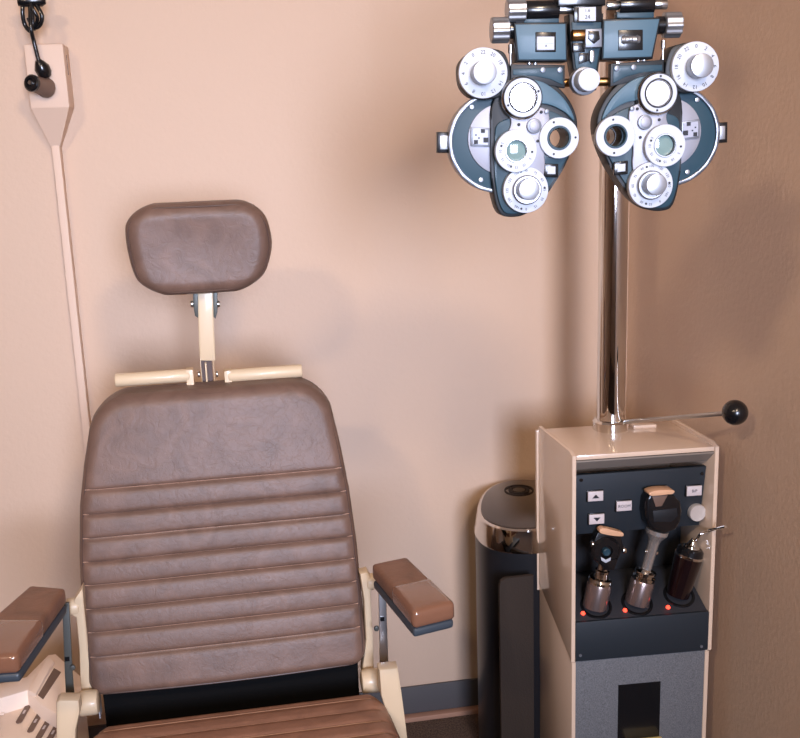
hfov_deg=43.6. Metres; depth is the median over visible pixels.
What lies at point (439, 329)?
wall
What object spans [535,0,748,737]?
stand
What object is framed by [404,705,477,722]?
trim
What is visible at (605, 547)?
ophthalmoscope
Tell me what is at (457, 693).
baseboard
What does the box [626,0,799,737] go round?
wall
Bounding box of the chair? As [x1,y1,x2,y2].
[0,199,453,737]
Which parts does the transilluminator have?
handle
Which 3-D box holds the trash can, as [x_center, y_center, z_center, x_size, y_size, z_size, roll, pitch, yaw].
[0.298,0.616,2.399,0.230,0.629,0.348,-1,13,6]
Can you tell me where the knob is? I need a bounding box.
[24,74,54,97]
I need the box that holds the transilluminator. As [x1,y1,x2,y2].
[666,525,726,599]
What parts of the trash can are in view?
lid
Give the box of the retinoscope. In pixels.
[625,486,680,607]
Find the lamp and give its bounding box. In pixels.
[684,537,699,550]
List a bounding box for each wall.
[0,0,631,725]
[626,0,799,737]
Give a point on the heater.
(27, 705)
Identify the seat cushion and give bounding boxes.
[94,694,398,737]
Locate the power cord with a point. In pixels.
(42, 69)
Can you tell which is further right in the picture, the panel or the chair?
the panel
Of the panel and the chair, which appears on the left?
the chair
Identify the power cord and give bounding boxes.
[17,0,50,77]
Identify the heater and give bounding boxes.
[0,654,88,737]
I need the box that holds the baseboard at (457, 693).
[88,678,477,737]
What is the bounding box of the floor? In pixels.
[405,714,478,737]
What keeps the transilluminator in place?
in the stand
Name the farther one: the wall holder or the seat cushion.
the wall holder
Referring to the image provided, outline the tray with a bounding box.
[575,565,705,620]
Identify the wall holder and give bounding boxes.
[24,44,90,454]
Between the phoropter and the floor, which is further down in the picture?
the floor
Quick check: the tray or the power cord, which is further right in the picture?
the tray
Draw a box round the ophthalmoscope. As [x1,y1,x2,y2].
[582,526,626,611]
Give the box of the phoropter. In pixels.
[436,0,726,216]
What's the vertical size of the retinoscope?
0.261 m
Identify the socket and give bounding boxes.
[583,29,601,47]
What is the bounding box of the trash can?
[474,479,539,737]
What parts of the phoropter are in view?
clip plate, dial knob, knurled knob, knurled knob, dial knob, turret plate, plate, hanger plate, bar plate, brow plate, bar rod, knob, level tube seat, bridge rod, knob, bar rod, brow plate, bar plate, hanger plate, plate, turret plate, dial knob, bar rod, knurled knob, dial knob, clip plate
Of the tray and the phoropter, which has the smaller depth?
the phoropter
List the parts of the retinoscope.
handle, mirror plate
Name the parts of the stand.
edge trim, panel, panel, panel, plate, panel, control panel, lever mount, lever, panel, round knob, panel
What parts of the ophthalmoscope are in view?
handle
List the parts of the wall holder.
cord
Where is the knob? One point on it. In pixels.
(38, 87)

